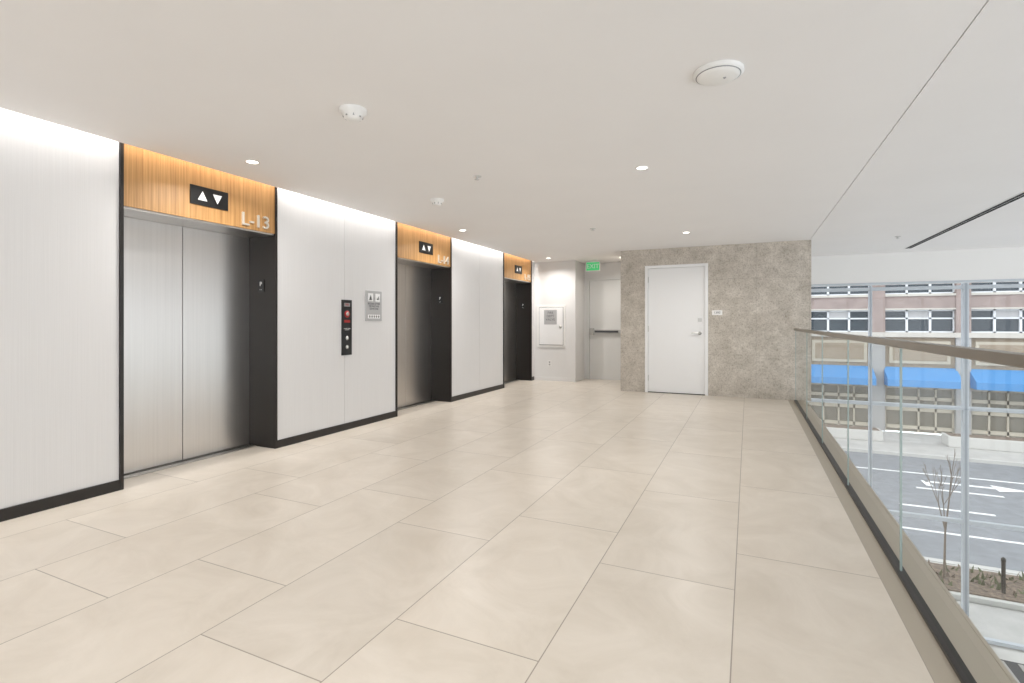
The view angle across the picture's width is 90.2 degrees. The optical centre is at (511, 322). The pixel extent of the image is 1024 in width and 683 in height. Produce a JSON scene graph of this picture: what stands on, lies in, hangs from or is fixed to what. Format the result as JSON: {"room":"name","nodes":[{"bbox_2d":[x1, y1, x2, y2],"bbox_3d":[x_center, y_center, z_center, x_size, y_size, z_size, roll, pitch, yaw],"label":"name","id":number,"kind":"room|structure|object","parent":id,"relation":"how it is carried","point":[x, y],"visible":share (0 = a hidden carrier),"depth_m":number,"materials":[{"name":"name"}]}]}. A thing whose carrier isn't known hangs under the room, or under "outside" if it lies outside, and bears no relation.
{"room":"lobby","nodes":[
{"label":"lobby","id":0,"kind":"room"},
{"bbox_2d":[0,108,533,508],"bbox_3d":[-3.153,-0.200,3.663,0.600,2.800,16.000,0,0,25],"label":"wall","id":1,"kind":"structure","parent":0,"point":[59,184],"depth_m":3.56,"materials":[{"name":"white paint"}]},
{"bbox_2d":[119,142,277,489],"bbox_3d":[-2.713,-0.195,4.354,0.428,2.790,1.345,0,0,25],"label":"elevator","id":2,"kind":"object","parent":1,"relation":"attached to","point":[198,244],"visible":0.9,"depth_m":4.42,"materials":[{"name":"silver metal"}]},
{"bbox_2d":[0,376,533,521],"bbox_3d":[-2.886,1.163,3.512,0.013,0.075,15.950,0,0,25],"label":"baseboard","id":3,"kind":"structure","parent":1,"relation":"attached to","point":[20,510],"depth_m":3.57,"materials":[{"name":"black metal"}]},
{"bbox_2d":[341,300,351,354],"bbox_3d":[-1.853,0.050,5.731,0.023,0.620,0.155,0,0,25],"label":"station","id":4,"kind":"object","parent":1,"relation":"attached to","point":[346,305],"visible":1,"depth_m":5.72,"materials":[{"name":"black metal"}]},
{"bbox_2d":[365,290,381,320],"bbox_3d":[-1.666,-0.205,6.145,0.014,0.360,0.285,0,0,25],"label":"sign","id":5,"kind":"object","parent":1,"relation":"attached to","point":[373,299],"visible":1,"depth_m":6.13,"materials":[{"name":"grey"}]},
{"bbox_2d":[395,222,451,416],"bbox_3d":[-1.384,-0.195,7.227,0.428,2.790,1.345,0,0,25],"label":"elevator","id":6,"kind":"object","parent":1,"relation":"attached to","point":[423,258],"visible":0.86,"depth_m":7.56,"materials":[{"name":"silver metal"}]},
{"bbox_2d":[503,253,531,383],"bbox_3d":[-0.055,-0.195,10.099,0.428,2.790,1.345,0,0,25],"label":"elevator","id":7,"kind":"object","parent":1,"relation":"attached to","point":[517,271],"visible":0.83,"depth_m":10.61,"materials":[{"name":"black metal"}]},
{"bbox_2d":[0,379,934,682],"bbox_3d":[-0.734,1.215,3.216,5.166,0.030,17.220,0,0,25],"label":"floor","id":8,"kind":"structure","parent":0,"point":[585,530],"depth_m":2.63,"materials":[{"name":"tile"}]},
{"bbox_2d":[0,0,1023,263],"bbox_3d":[3.710,-1.315,1.589,14.600,0.080,18.000,0,0,25],"label":"ceiling","id":9,"kind":"structure","parent":0,"point":[848,127],"depth_m":2.98,"materials":[{"name":"paint"}]},
{"bbox_2d":[245,160,259,164],"bbox_3d":[-2.055,-1.273,4.036,0.110,0.004,0.110,0,0,25],"label":"recessed light","id":10,"kind":"object","parent":9,"relation":"in","point":[254,162],"visible":1,"depth_m":4.04,"materials":[{"name":"white plastic"}]},
{"bbox_2d":[339,104,366,122],"bbox_3d":[-0.950,-1.242,3.047,0.160,0.067,0.160,0,0,25],"label":"smoke detector","id":11,"kind":"object","parent":9,"relation":"attached to","point":[353,113],"visible":1,"depth_m":3.00,"materials":[{"name":"white plastic"}]},
{"bbox_2d":[431,198,443,205],"bbox_3d":[-0.770,-1.242,5.261,0.136,0.067,0.136,0,0,25],"label":"smoke detector","id":12,"kind":"object","parent":9,"relation":"attached to","point":[435,201],"visible":1,"depth_m":5.22,"materials":[{"name":"white plastic"}]},
{"bbox_2d":[472,175,481,179],"bbox_3d":[-0.304,-1.260,4.432,0.080,0.030,0.080,0,0,25],"label":"sprinkler","id":13,"kind":"object","parent":9,"relation":"attached to","point":[473,176],"visible":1,"depth_m":4.42,"materials":[{"name":"grey metal"}]},
{"bbox_2d":[586,260,599,271],"bbox_3d":[1.659,-1.167,10.444,0.300,0.215,0.050,0,0,25],"label":"exit sign","id":14,"kind":"object","parent":9,"relation":"hanging from","point":[592,265],"visible":1,"depth_m":10.42,"materials":[{"name":"green plastic"}]},
{"bbox_2d":[635,166,648,169],"bbox_3d":[1.068,-1.273,4.189,0.110,0.004,0.110,0,0,25],"label":"recessed light","id":15,"kind":"object","parent":9,"relation":"in","point":[638,167],"visible":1,"depth_m":4.19,"materials":[{"name":"white plastic"}]},
{"bbox_2d":[693,60,744,85],"bbox_3d":[1.046,-1.256,2.588,0.244,0.039,0.244,0,0,25],"label":"smoke detector","id":16,"kind":"object","parent":9,"relation":"attached to","point":[720,72],"visible":1,"depth_m":2.54,"materials":[{"name":"white plastic"}]},
{"bbox_2d":[904,191,1023,248],"bbox_3d":[5.467,-1.272,5.921,0.110,0.006,6.140,0,0,25],"label":"diffuser","id":17,"kind":"object","parent":9,"relation":"in","point":[1020,195],"depth_m":6.14,"materials":[{"name":"black metal"}]},
{"bbox_2d":[534,260,583,381],"bbox_3d":[1.044,-0.037,10.960,0.930,2.475,0.830,0,0,25],"label":"wall","id":18,"kind":"structure","parent":0,"point":[557,282],"depth_m":10.58,"materials":[{"name":"white paint"}]},
{"bbox_2d":[537,305,565,346],"bbox_3d":[0.811,0.065,10.587,0.620,0.870,0.042,0,0,25],"label":"access panel","id":19,"kind":"object","parent":18,"relation":"attached to","point":[551,319],"visible":1,"depth_m":10.57,"materials":[{"name":"white paint"}]},
{"bbox_2d":[534,377,574,381],"bbox_3d":[0.882,1.165,10.571,0.897,0.070,0.012,0,0,25],"label":"baseboard","id":20,"kind":"structure","parent":18,"relation":"attached to","point":[535,378],"depth_m":10.57,"materials":[{"name":"white paint"}]},
{"bbox_2d":[584,262,620,378],"bbox_3d":[2.116,-0.037,10.811,1.140,2.475,0.200,0,0,25],"label":"wall","id":21,"kind":"structure","parent":0,"point":[610,269],"depth_m":10.89,"materials":[{"name":"white paint"}]},
{"bbox_2d":[587,277,620,379],"bbox_3d":[2.058,0.120,10.733,0.980,2.160,0.150,0,0,25],"label":"door","id":22,"kind":"structure","parent":21,"relation":"in","point":[603,294],"depth_m":10.77,"materials":[{"name":"white paint"}]},
{"bbox_2d":[621,240,810,400],"bbox_3d":[3.736,-0.037,9.466,2.930,2.475,2.280,0,0,25],"label":"wall","id":23,"kind":"structure","parent":0,"point":[762,291],"depth_m":8.21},
{"bbox_2d":[645,263,707,395],"bbox_3d":[2.793,0.105,8.686,1.025,2.190,0.168,0,0,25],"label":"service door","id":24,"kind":"structure","parent":23,"relation":"in","point":[676,296],"depth_m":8.65,"materials":[{"name":"white paint"}]},
{"bbox_2d":[712,310,721,314],"bbox_3d":[3.369,-0.170,8.375,0.160,0.080,0.010,0,0,25],"label":"number sign","id":25,"kind":"object","parent":23,"relation":"attached to","point":[714,312],"visible":1,"depth_m":8.37,"materials":[{"name":"white plastic"}]},
{"bbox_2d":[788,400,1016,682],"bbox_3d":[1.265,1.424,1.089,0.249,0.452,15.040,0,0,25],"label":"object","id":26,"kind":"structure","parent":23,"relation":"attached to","point":[982,662],"depth_m":2.34,"materials":[{"name":"beige stone"}]},
{"bbox_2d":[811,279,1023,286],"bbox_3d":[9.681,-0.720,7.966,9.120,0.040,0.010,0,0,25],"label":"trim","id":27,"kind":"structure","parent":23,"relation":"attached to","point":[990,280],"depth_m":9.07,"materials":[{"name":"silver metal"}]},
{"bbox_2d":[811,247,1023,286],"bbox_3d":[9.737,-1.003,8.303,9.300,0.545,0.650,0,0,25],"label":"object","id":28,"kind":"object","parent":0,"point":[1005,262],"depth_m":9.09,"materials":[{"name":"white paint"}]},
{"bbox_2d":[989,644,1023,663],"bbox_3d":[5.344,5.850,0.833,11.000,0.100,18.000,0,0,25],"label":"floor","id":29,"kind":"structure","parent":0,"point":[1004,653],"depth_m":8.95,"materials":[{"name":"stone"}]},
{"bbox_2d":[807,283,1023,650],"bbox_3d":[9.125,2.200,9.003,11.000,7.200,0.114,0,0,25],"label":"window","id":30,"kind":"structure","parent":29,"relation":"on","point":[964,520],"depth_m":9.34,"materials":[{"name":"silver metal"}]},
{"bbox_2d":[1000,659,1023,682],"bbox_3d":[8.752,5.790,7.960,4.000,0.020,1.200,0,0,25],"label":"mat","id":31,"kind":"object","parent":29,"relation":"on","point":[1016,670],"visible":0.15,"depth_m":8.52,"materials":[{"name":"grey"}]},
{"bbox_3d":[-0.460,1.440,3.530,5.400,0.420,18.020,0,0,25],"label":"floor slab","id":32,"kind":"structure","parent":0,"visible":0},
{"bbox_2d":[794,328,1023,682],"bbox_3d":[1.250,0.641,1.118,0.050,1.118,14.880,0,0,25],"label":"glass railing","id":33,"kind":"object","parent":32,"relation":"on","point":[1008,358],"visible":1,"depth_m":2.39,"materials":[{"name":"clear glass"}]},
{"label":"outside","id":34,"kind":"structure","parent":0,"visible":0},
{"bbox_2d":[930,561,1023,643],"bbox_3d":[14.881,5.950,8.347,100.000,0.300,3.450,0,0,25],"label":"sidewalk","id":35,"kind":"structure","parent":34,"point":[994,622],"depth_m":9.91,"materials":[{"name":"concrete"}]},
{"bbox_2d":[927,560,1023,611],"bbox_3d":[11.084,5.625,10.738,5.300,0.350,1.600,0,0,25],"label":"planter","id":36,"kind":"object","parent":35,"relation":"on","point":[984,586],"visible":0.44,"depth_m":10.94,"materials":[{"name":"grey concrete"}]},
{"bbox_2d":[922,451,960,577],"bbox_3d":[9.579,4.208,11.338,0.637,2.885,0.758,0,0,-41],"label":"street tree","id":37,"kind":"object","parent":36,"relation":"on","point":[952,477],"visible":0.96,"depth_m":11.29,"materials":[{"name":"brown plant"}]},
{"bbox_2d":[1001,557,1005,593],"bbox_3d":[10.281,5.269,10.669,0.084,0.760,0.084,0,0,25],"label":"bollard","id":38,"kind":"object","parent":36,"relation":"on","point":[1003,560],"visible":1,"depth_m":10.64,"materials":[{"name":"black metal"}]},
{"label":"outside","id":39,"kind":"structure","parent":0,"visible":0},
{"bbox_2d":[835,431,1023,462],"bbox_3d":[21.947,5.950,23.617,100.000,0.300,5.100,0,0,25],"label":"sidewalk","id":40,"kind":"structure","parent":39,"point":[911,442],"depth_m":23.95,"materials":[{"name":"concrete"}]},
{"bbox_2d":[824,424,882,441],"bbox_3d":[16.296,5.542,26.287,4.500,0.514,1.000,0,0,25],"label":"concrete planter","id":41,"kind":"object","parent":40,"relation":"on","point":[837,431],"visible":0.51,"depth_m":25.46,"materials":[{"name":"grey concrete"}]},
{"bbox_2d":[941,432,1023,452],"bbox_3d":[22.649,5.542,23.347,4.500,0.514,1.000,0,0,25],"label":"concrete planter","id":42,"kind":"object","parent":40,"relation":"on","point":[982,442],"visible":1,"depth_m":23.34,"materials":[{"name":"grey concrete"}]},
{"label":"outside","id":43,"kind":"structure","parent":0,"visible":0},
{"bbox_2d":[844,451,1023,571],"bbox_3d":[18.241,6.010,15.607,100.000,0.180,12.150,0,0,25],"label":"street","id":44,"kind":"structure","parent":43,"point":[1009,510],"depth_m":16.73,"materials":[{"name":"grey asphalt"}]},
{"bbox_2d":[857,467,1023,544],"bbox_3d":[18.992,5.917,14.968,101.900,0.007,6.920,0,0,25],"label":"road markings","id":45,"kind":"object","parent":44,"relation":"on","point":[1000,489],"visible":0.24,"depth_m":17.90,"materials":[{"name":"white paint"}]},
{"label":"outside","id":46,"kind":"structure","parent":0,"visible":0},
{"bbox_2d":[923,556,1023,574],"bbox_3d":[15.648,5.942,10.003,100.000,0.315,0.200,0,0,25],"label":"curb","id":47,"kind":"object","parent":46,"point":[926,558],"depth_m":12.12,"materials":[{"name":"grey concrete"}]},
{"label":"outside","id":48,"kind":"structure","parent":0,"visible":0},
{"bbox_2d":[841,447,1023,466],"bbox_3d":[20.834,5.942,21.212,100.000,0.315,0.200,0,0,25],"label":"curb","id":49,"kind":"object","parent":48,"point":[1010,463],"visible":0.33,"depth_m":22.25,"materials":[{"name":"grey concrete"}]},
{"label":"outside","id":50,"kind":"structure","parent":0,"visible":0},
{"bbox_2d":[808,282,1023,437],"bbox_3d":[24.718,-1.250,30.378,43.350,14.100,10.900,0,0,25],"label":"office building","id":51,"kind":"structure","parent":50,"point":[996,315],"depth_m":26.93,"materials":[{"name":"brick"}]}
]}

